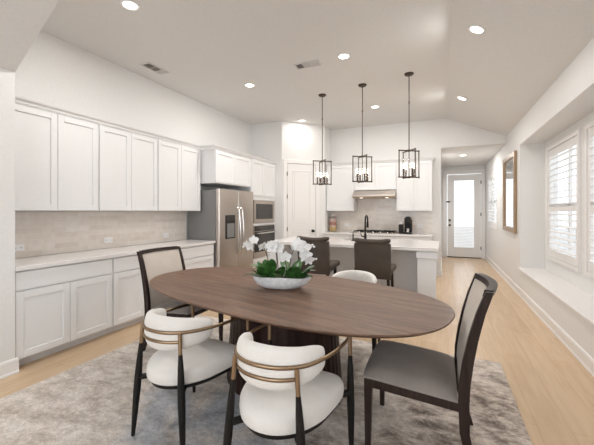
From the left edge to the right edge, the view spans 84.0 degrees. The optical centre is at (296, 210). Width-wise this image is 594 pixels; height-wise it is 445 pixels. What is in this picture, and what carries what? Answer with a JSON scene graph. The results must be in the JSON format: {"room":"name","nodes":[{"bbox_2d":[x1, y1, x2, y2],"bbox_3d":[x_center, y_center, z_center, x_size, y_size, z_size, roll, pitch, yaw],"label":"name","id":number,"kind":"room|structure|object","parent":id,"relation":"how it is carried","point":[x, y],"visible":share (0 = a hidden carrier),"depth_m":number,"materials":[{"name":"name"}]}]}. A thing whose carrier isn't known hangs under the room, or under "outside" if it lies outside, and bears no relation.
{"room":"dining area","nodes":[
{"label":"dining area","id":0,"kind":"room"},
{"bbox_2d":[0,67,14,362],"bbox_3d":[-3.583,0.100,1.258,0.825,2.600,3.840,0,0,24],"label":"wall","id":1,"kind":"structure","parent":0,"point":[7,77],"depth_m":2.80,"materials":[{"name":"paint"}]},
{"bbox_2d":[0,357,19,379],"bbox_3d":[-3.171,1.335,1.145,0.022,0.130,3.762,0,0,24],"label":"baseboard","id":2,"kind":"structure","parent":1,"relation":"attached to","point":[10,367],"depth_m":2.80,"materials":[{"name":"paint"}]},
{"bbox_2d":[0,0,58,71],"bbox_3d":[-3.123,-1.585,1.057,1.830,0.770,3.840,0,0,24],"label":"ceiling","id":3,"kind":"structure","parent":0,"point":[21,21],"depth_m":2.62,"materials":[{"name":"paint"}]},
{"bbox_2d":[15,31,249,257],"bbox_3d":[-2.069,-0.285,5.409,0.120,3.370,4.980,0,0,24],"label":"wall","id":4,"kind":"structure","parent":0,"point":[54,71],"depth_m":4.42,"materials":[{"name":"paint"}]},
{"bbox_2d":[15,103,97,210],"bbox_3d":[-2.644,-0.510,3.499,0.345,1.020,0.900,0,0,24],"label":"upper cabinet","id":5,"kind":"object","parent":4,"relation":"attached to","point":[56,155],"visible":0.77,"depth_m":3.39,"materials":[{"name":"paint"}]},
{"bbox_2d":[15,211,185,257],"bbox_3d":[-2.447,0.244,4.379,0.009,0.478,2.735,0,0,24],"label":"backsplash","id":6,"kind":"structure","parent":4,"relation":"attached to","point":[41,232],"depth_m":4.09,"materials":[{"name":"beige tile"}]},
{"bbox_2d":[15,244,24,251],"bbox_3d":[-2.868,0.380,3.390,0.010,0.072,0.120,0,0,24],"label":"outlet","id":7,"kind":"object","parent":6,"relation":"attached to","point":[19,247],"visible":0.67,"depth_m":3.40,"materials":[{"name":"white plastic"}]},
{"bbox_2d":[104,237,112,242],"bbox_3d":[-2.464,0.380,4.316,0.010,0.072,0.120,0,0,24],"label":"outlet","id":8,"kind":"object","parent":6,"relation":"attached to","point":[107,239],"visible":1,"depth_m":4.31,"materials":[{"name":"white plastic"}]},
{"bbox_2d":[98,124,157,210],"bbox_3d":[-2.288,-0.510,4.314,0.345,1.020,0.873,0,0,24],"label":"upper cabinet","id":9,"kind":"object","parent":4,"relation":"attached to","point":[127,161],"visible":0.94,"depth_m":4.19,"materials":[{"name":"paint"}]},
{"bbox_2d":[157,139,199,210],"bbox_3d":[-1.933,-0.510,5.128,0.345,1.020,0.901,0,0,24],"label":"upper cabinet","id":10,"kind":"object","parent":4,"relation":"attached to","point":[178,165],"visible":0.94,"depth_m":5.01,"materials":[{"name":"paint"}]},
{"bbox_2d":[200,149,250,187],"bbox_3d":[-1.392,-0.740,6.011,0.620,0.560,1.100,0,0,24],"label":"upper cabinet","id":11,"kind":"object","parent":4,"relation":"attached to","point":[218,168],"visible":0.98,"depth_m":5.65,"materials":[{"name":"paint"}]},
{"bbox_2d":[253,274,310,288],"bbox_3d":[-0.123,0.584,2.732,0.490,0.110,0.210,0,0,0],"label":"bowl","id":12,"kind":"object","parent":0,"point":[271,281],"depth_m":2.66,"materials":[{"name":"white ceramic"}]},
{"bbox_2d":[250,121,330,239],"bbox_3d":[-0.152,-0.285,7.878,1.660,3.370,1.320,0,0,24],"label":"wall","id":13,"kind":"structure","parent":0,"point":[276,142],"depth_m":7.41,"materials":[{"name":"paint"}]},
{"bbox_2d":[283,159,318,237],"bbox_3d":[0.113,0.132,7.360,0.870,2.537,0.097,0,0,-21],"label":"door","id":14,"kind":"structure","parent":13,"relation":"in","point":[300,196],"depth_m":7.37,"materials":[{"name":"paint"}]},
{"bbox_2d":[0,257,593,444],"bbox_3d":[0.697,1.440,4.660,5.950,0.080,13.500,0,0,24],"label":"floor","id":15,"kind":"structure","parent":0,"point":[553,392],"depth_m":3.18,"materials":[{"name":"brown wood"}]},
{"bbox_2d":[15,258,111,365],"bbox_3d":[-2.539,0.963,3.413,0.605,0.875,0.939,0,0,24],"label":"base cabinet","id":16,"kind":"object","parent":15,"relation":"on","point":[60,307],"visible":0.91,"depth_m":3.22,"materials":[{"name":"paint"}]},
{"bbox_2d":[15,239,215,270],"bbox_3d":[-2.165,0.504,4.242,0.632,0.038,2.760,0,0,24],"label":"countertop","id":17,"kind":"structure","parent":16,"relation":"on","point":[34,262],"depth_m":3.68,"materials":[{"name":"white stone"}]},
{"bbox_2d":[107,254,151,332],"bbox_3d":[-2.171,0.963,4.258,0.605,0.875,0.900,0,0,24],"label":"base cabinet","id":18,"kind":"object","parent":15,"relation":"on","point":[127,287],"visible":0.36,"depth_m":3.89,"materials":[{"name":"paint"}]},
{"bbox_2d":[181,244,213,269],"bbox_3d":[-1.810,0.963,5.085,0.605,0.875,0.902,0,0,24],"label":"base cabinet","id":19,"kind":"object","parent":15,"relation":"on","point":[201,256],"visible":0.2,"depth_m":5.05,"materials":[{"name":"paint"}]},
{"bbox_2d":[188,189,252,267],"bbox_3d":[-1.312,0.517,5.989,0.744,1.765,1.078,0,0,24],"label":"refrigerator","id":20,"kind":"object","parent":15,"relation":"on","point":[225,216],"visible":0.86,"depth_m":5.59,"materials":[{"name":"metal"}]},
{"bbox_2d":[225,158,274,267],"bbox_3d":[-0.963,0.190,6.969,0.640,2.420,0.985,0,0,24],"label":"tall cabinet","id":21,"kind":"object","parent":15,"relation":"on","point":[262,186],"visible":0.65,"depth_m":6.76,"materials":[{"name":"paint"}]},
{"bbox_2d":[15,95,275,164],"bbox_3d":[-1.567,-1.046,5.136,0.320,0.048,4.832,0,0,24],"label":"trim","id":22,"kind":"structure","parent":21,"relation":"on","point":[18,99],"depth_m":4.06,"materials":[{"name":"paint"}]},
{"bbox_2d":[253,200,273,222],"bbox_3d":[-0.876,0.013,6.942,0.480,0.455,0.855,0,0,24],"label":"microwave","id":23,"kind":"object","parent":21,"relation":"in","point":[263,211],"visible":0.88,"depth_m":6.78,"materials":[{"name":"metal"}]},
{"bbox_2d":[253,224,276,258],"bbox_3d":[-0.871,0.613,6.940,0.592,0.650,0.855,0,0,24],"label":"wall oven","id":24,"kind":"object","parent":21,"relation":"in","point":[265,233],"visible":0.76,"depth_m":6.73,"materials":[{"name":"metal"}]},
{"bbox_2d":[0,315,531,444],"bbox_3d":[-0.269,1.395,2.504,3.495,0.009,2.675,0,0,24],"label":"area rug","id":25,"kind":"object","parent":15,"relation":"on","point":[90,402],"visible":0.66,"depth_m":2.25,"materials":[{"name":"grey carpet"}]},
{"bbox_2d":[137,246,223,350],"bbox_3d":[-1.208,0.895,3.429,0.711,0.990,0.570,0,0,24],"label":"dining chair","id":26,"kind":"object","parent":25,"relation":"on","point":[153,262],"visible":0.43,"depth_m":3.36,"materials":[{"name":"beige fabric"}]},
{"bbox_2d":[131,304,249,444],"bbox_3d":[-0.696,1.002,2.159,0.572,0.776,0.586,0,0,30],"label":"dining chair","id":27,"kind":"object","parent":25,"relation":"on","point":[186,357],"visible":0.93,"depth_m":1.95,"materials":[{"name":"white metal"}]},
{"bbox_2d":[223,324,354,444],"bbox_3d":[-0.051,1.002,1.740,0.572,0.776,0.586,0,0,26],"label":"dining chair","id":28,"kind":"object","parent":25,"relation":"on","point":[286,393],"visible":0.99,"depth_m":1.54,"materials":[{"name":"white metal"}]},
{"bbox_2d":[150,267,454,403],"bbox_3d":[-0.175,1.015,2.742,2.706,0.750,1.400,0,0,37],"label":"dining table","id":29,"kind":"object","parent":25,"relation":"on","point":[324,309],"visible":0.64,"depth_m":2.33,"materials":[{"name":"brown wood"}]},
{"bbox_2d":[242,235,316,288],"bbox_3d":[-0.142,0.419,2.724,0.618,0.440,0.269,0,0,0],"label":"orchid arrangement","id":30,"kind":"object","parent":29,"relation":"on","point":[267,275],"visible":1,"depth_m":2.69,"materials":[{"name":"white plant"}]},
{"bbox_2d":[332,270,379,351],"bbox_3d":[0.531,1.002,3.192,0.572,0.776,0.586,0,0,24],"label":"dining chair","id":31,"kind":"object","parent":25,"relation":"on","point":[358,275],"visible":0.25,"depth_m":3.36,"materials":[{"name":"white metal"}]},
{"bbox_2d":[363,273,497,444],"bbox_3d":[0.805,0.895,2.011,0.711,0.990,0.570,0,0,24],"label":"dining chair","id":32,"kind":"object","parent":25,"relation":"on","point":[425,375],"visible":1,"depth_m":1.87,"materials":[{"name":"brown wood"}]},
{"bbox_2d":[297,236,339,275],"bbox_3d":[0.303,0.869,4.620,0.476,1.062,0.533,0,0,24],"label":"bar stool","id":33,"kind":"object","parent":15,"relation":"on","point":[323,265],"visible":0.44,"depth_m":4.37,"materials":[{"name":"brown leather"}]},
{"bbox_2d":[323,234,350,237],"bbox_3d":[0.998,0.963,7.626,0.640,0.875,0.617,0,0,24],"label":"base cabinet","id":34,"kind":"object","parent":15,"relation":"on","point":[324,235],"visible":0.16,"depth_m":7.34,"materials":[{"name":"paint"}]},
{"bbox_2d":[322,231,432,236],"bbox_3d":[1.755,0.504,7.285,2.301,0.038,0.638,0,0,24],"label":"countertop","id":35,"kind":"structure","parent":34,"relation":"on","point":[328,232],"depth_m":7.00,"materials":[{"name":"white stone"}]},
{"bbox_2d":[329,214,336,231],"bbox_3d":[0.847,0.272,7.792,0.180,0.425,0.180,0,0,24],"label":"glass jar","id":36,"kind":"object","parent":35,"relation":"on","point":[332,221],"visible":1,"depth_m":7.72,"materials":[{"name":"multicoloured"}]},
{"bbox_2d":[352,230,396,233],"bbox_3d":[1.723,0.458,7.300,0.900,0.052,0.520,0,0,24],"label":"gas cooktop","id":37,"kind":"object","parent":35,"relation":"in","point":[357,231],"visible":0.95,"depth_m":7.21,"materials":[{"name":"metal"}]},
{"bbox_2d":[399,217,411,233],"bbox_3d":[2.320,0.301,7.067,0.260,0.365,0.290,0,0,24],"label":"coffee maker","id":38,"kind":"object","parent":35,"relation":"on","point":[406,228],"visible":1,"depth_m":7.02,"materials":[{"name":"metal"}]},
{"bbox_2d":[267,236,438,298],"bbox_3d":[0.905,0.943,5.300,2.520,0.915,1.140,0,0,24],"label":"kitchen island","id":39,"kind":"object","parent":15,"relation":"on","point":[415,260],"visible":0.42,"depth_m":4.79,"materials":[{"name":"white stone"}]},
{"bbox_2d":[267,236,438,251],"bbox_3d":[0.905,0.506,5.300,2.520,0.043,1.140,0,0,24],"label":"island countertop","id":40,"kind":"structure","parent":39,"relation":"on","point":[413,245],"depth_m":4.92,"materials":[{"name":"white stone"}]},
{"bbox_2d":[361,215,368,238],"bbox_3d":[1.108,0.272,5.394,0.109,0.424,0.229,0,0,24],"label":"kitchen faucet","id":41,"kind":"object","parent":40,"relation":"on","point":[366,225],"visible":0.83,"depth_m":5.30,"materials":[{"name":"metal"}]},
{"bbox_2d":[351,235,394,239],"bbox_3d":[1.720,0.963,7.311,0.930,0.875,0.617,0,0,24],"label":"base cabinet","id":42,"kind":"object","parent":15,"relation":"on","point":[355,236],"visible":0.09,"depth_m":6.99,"materials":[{"name":"paint"}]},
{"bbox_2d":[354,238,396,286],"bbox_3d":[1.022,0.869,4.306,0.476,1.062,0.533,0,0,24],"label":"bar stool","id":43,"kind":"object","parent":15,"relation":"on","point":[372,256],"visible":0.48,"depth_m":4.08,"materials":[{"name":"brown leather"}]},
{"bbox_2d":[395,236,431,240],"bbox_3d":[2.473,0.963,6.982,0.710,0.875,0.617,0,0,24],"label":"base cabinet","id":44,"kind":"object","parent":15,"relation":"on","point":[396,237],"visible":0.11,"depth_m":6.69,"materials":[{"name":"paint"}]},
{"bbox_2d":[41,0,593,166],"bbox_3d":[0.500,-1.710,4.746,5.520,0.720,13.500,0,0,24],"label":"ceiling","id":45,"kind":"structure","parent":0,"point":[209,49],"depth_m":3.91,"materials":[{"name":"paint"}]},
{"bbox_2d":[120,0,139,10],"bbox_3d":[-1.593,-1.964,3.150,0.176,0.011,0.176,0,0,24],"label":"recessed light","id":46,"kind":"object","parent":45,"relation":"in","point":[131,5],"visible":1,"depth_m":3.15,"materials":[{"name":"paint"}]},
{"bbox_2d":[140,62,168,74],"bbox_3d":[-1.962,-1.964,4.555,0.170,0.011,0.360,0,0,24],"label":"ceiling vent","id":47,"kind":"object","parent":45,"relation":"in","point":[148,65],"visible":1,"depth_m":4.54,"materials":[{"name":"white metal"}]},
{"bbox_2d":[244,83,254,86],"bbox_3d":[-0.740,-1.964,5.156,0.176,0.011,0.176,0,0,24],"label":"recessed light","id":48,"kind":"object","parent":45,"relation":"in","point":[245,84],"visible":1,"depth_m":5.15,"materials":[{"name":"paint"}]},
{"bbox_2d":[293,59,321,69],"bbox_3d":[0.145,-1.964,4.432,0.360,0.011,0.170,0,0,24],"label":"ceiling vent","id":49,"kind":"object","parent":45,"relation":"in","point":[313,63],"visible":1,"depth_m":4.42,"materials":[{"name":"white metal"}]},
{"bbox_2d":[313,93,331,185],"bbox_3d":[0.429,-1.206,5.596,0.249,1.529,0.249,0,0,33],"label":"pendant light","id":50,"kind":"object","parent":45,"relation":"hanging from","point":[324,180],"visible":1,"depth_m":5.59,"materials":[{"name":"brown metal"}]},
{"bbox_2d":[337,53,350,59],"bbox_3d":[0.596,-1.964,4.191,0.176,0.011,0.176,0,0,24],"label":"recessed light","id":51,"kind":"object","parent":45,"relation":"in","point":[342,56],"visible":1,"depth_m":4.19,"materials":[{"name":"paint"}]},
{"bbox_2d":[352,83,371,182],"bbox_3d":[1.021,-1.208,5.152,0.249,1.524,0.249,0,0,33],"label":"pendant light","id":52,"kind":"object","parent":45,"relation":"hanging from","point":[358,176],"visible":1,"depth_m":5.15,"materials":[{"name":"brown metal"}]},
{"bbox_2d":[398,72,419,178],"bbox_3d":[1.607,-1.220,4.732,0.249,1.499,0.249,0,0,33],"label":"pendant light","id":53,"kind":"object","parent":45,"relation":"hanging from","point":[407,74],"visible":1,"depth_m":4.72,"materials":[{"name":"brown metal"}]},
{"bbox_2d":[457,96,466,100],"bbox_3d":[2.736,-1.871,5.474,0.161,0.076,0.175,0,0,29],"label":"recessed light","id":54,"kind":"object","parent":45,"relation":"in","point":[458,97],"visible":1,"depth_m":5.46,"materials":[{"name":"paint"}]},
{"bbox_2d":[468,24,485,33],"bbox_3d":[1.844,-1.863,3.384,0.161,0.076,0.175,0,0,29],"label":"recessed light","id":55,"kind":"object","parent":45,"relation":"in","point":[476,29],"visible":1,"depth_m":3.38,"materials":[{"name":"paint"}]},
{"bbox_2d":[331,118,506,269],"bbox_3d":[2.526,-0.285,7.364,3.660,3.370,0.120,0,0,24],"label":"wall","id":56,"kind":"structure","parent":0,"point":[381,142],"depth_m":7.23,"materials":[{"name":"paint"}]},
{"bbox_2d":[327,164,357,210],"bbox_3d":[1.057,-0.530,7.741,0.655,1.060,0.345,0,0,24],"label":"upper cabinet","id":57,"kind":"object","parent":56,"relation":"attached to","point":[339,194],"visible":0.94,"depth_m":7.59,"materials":[{"name":"paint"}]},
{"bbox_2d":[352,190,395,198],"bbox_3d":[1.743,-0.368,7.346,0.913,0.173,0.520,0,0,24],"label":"range hood","id":58,"kind":"object","parent":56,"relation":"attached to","point":[369,194],"visible":0.99,"depth_m":7.15,"materials":[{"name":"metal"}]},
{"bbox_2d":[354,162,395,190],"bbox_3d":[1.778,-0.760,7.426,0.915,0.600,0.345,0,0,24],"label":"upper cabinet","id":59,"kind":"object","parent":56,"relation":"attached to","point":[383,174],"visible":0.82,"depth_m":7.24,"materials":[{"name":"paint"}]},
{"bbox_2d":[326,157,435,165],"bbox_3d":[1.826,-1.086,7.387,2.349,0.048,0.391,0,0,24],"label":"trim","id":60,"kind":"structure","parent":59,"relation":"on","point":[421,158],"depth_m":7.16,"materials":[{"name":"paint"}]},
{"bbox_2d":[331,198,432,232],"bbox_3d":[1.877,0.083,7.576,2.290,0.800,0.009,0,0,24],"label":"backsplash","id":61,"kind":"structure","parent":56,"relation":"attached to","point":[382,214],"depth_m":7.56,"materials":[{"name":"beige tile"}]},
{"bbox_2d":[396,160,432,210],"bbox_3d":[2.527,-0.530,7.099,0.715,1.060,0.345,0,0,24],"label":"upper cabinet","id":62,"kind":"object","parent":56,"relation":"attached to","point":[412,194],"visible":0.88,"depth_m":6.94,"materials":[{"name":"paint"}]},
{"bbox_2d":[436,270,440,276],"bbox_3d":[3.002,1.335,7.079,0.160,0.130,0.022,0,0,24],"label":"baseboard","id":63,"kind":"structure","parent":56,"relation":"attached to","point":[438,272],"depth_m":7.06,"materials":[{"name":"paint"}]},
{"bbox_2d":[441,165,485,256],"bbox_3d":[5.023,0.025,9.973,1.470,2.750,0.140,0,0,24],"label":"wall","id":64,"kind":"structure","parent":0,"point":[475,167],"depth_m":10.01,"materials":[{"name":"paint"}]},
{"bbox_2d":[443,169,484,258],"bbox_3d":[5.014,0.090,9.927,1.130,2.620,0.192,0,0,24],"label":"door","id":65,"kind":"structure","parent":64,"relation":"in","point":[449,250],"depth_m":9.93,"materials":[{"name":"paint"}]},
{"bbox_2d":[486,37,593,358],"bbox_3d":[3.110,-0.055,3.553,0.460,2.910,13.400,0,0,24],"label":"wall","id":66,"kind":"structure","parent":0,"point":[567,106],"depth_m":4.94,"materials":[{"name":"paint"}]},
{"bbox_2d":[488,169,497,229],"bbox_3d":[5.008,-0.265,8.371,0.146,1.430,1.650,0,0,24],"label":"window","id":67,"kind":"structure","parent":66,"relation":"in","point":[491,177],"depth_m":8.35,"materials":[{"name":"paint"}]},
{"bbox_2d":[503,150,516,232],"bbox_3d":[3.986,-0.330,6.198,0.045,1.420,1.150,0,0,24],"label":"wall mirror","id":68,"kind":"object","parent":66,"relation":"attached to","point":[510,162],"visible":1,"depth_m":6.10,"materials":[{"name":"brown wood"}]},
{"bbox_2d":[505,158,512,226],"bbox_3d":[3.994,-0.330,6.195,0.012,1.270,1.000,0,0,24],"label":"mirror glass","id":69,"kind":"object","parent":68,"relation":"attached to","point":[509,161],"depth_m":6.19,"materials":[{"name":"white mirror"}]},
{"bbox_2d":[485,254,593,376],"bbox_3d":[2.885,1.335,3.640,0.022,0.130,13.180,0,0,24],"label":"baseboard","id":70,"kind":"structure","parent":66,"relation":"attached to","point":[580,354],"depth_m":3.79,"materials":[{"name":"paint"}]},
{"bbox_2d":[518,267,593,325],"bbox_3d":[3.162,0.952,3.857,0.370,0.027,3.400,0,0,24],"label":"window sill","id":71,"kind":"structure","parent":66,"relation":"attached to","point":[576,299],"depth_m":3.81,"materials":[{"name":"paint"}]},
{"bbox_2d":[546,129,580,272],"bbox_3d":[3.696,-0.120,4.541,0.146,1.720,1.320,0,0,24],"label":"window","id":72,"kind":"structure","parent":66,"relation":"in","point":[552,205],"depth_m":4.51,"materials":[{"name":"paint"}]},
{"bbox_2d":[584,120,593,278],"bbox_3d":[3.100,-0.120,3.175,0.146,1.720,1.300,0,0,24],"label":"window","id":73,"kind":"structure","parent":66,"relation":"in","point":[589,128],"depth_m":3.70,"materials":[{"name":"paint"}]},
{"label":"outside","id":74,"kind":"structure","parent":0,"visible":0},
{"bbox_2d":[454,227,575,257],"bbox_3d":[10.182,1.750,10.832,70.000,0.100,52.000,0,0,24],"label":"ground","id":75,"kind":"structure","parent":74,"point":[560,229],"depth_m":21.17,"materials":[{"name":"white"}]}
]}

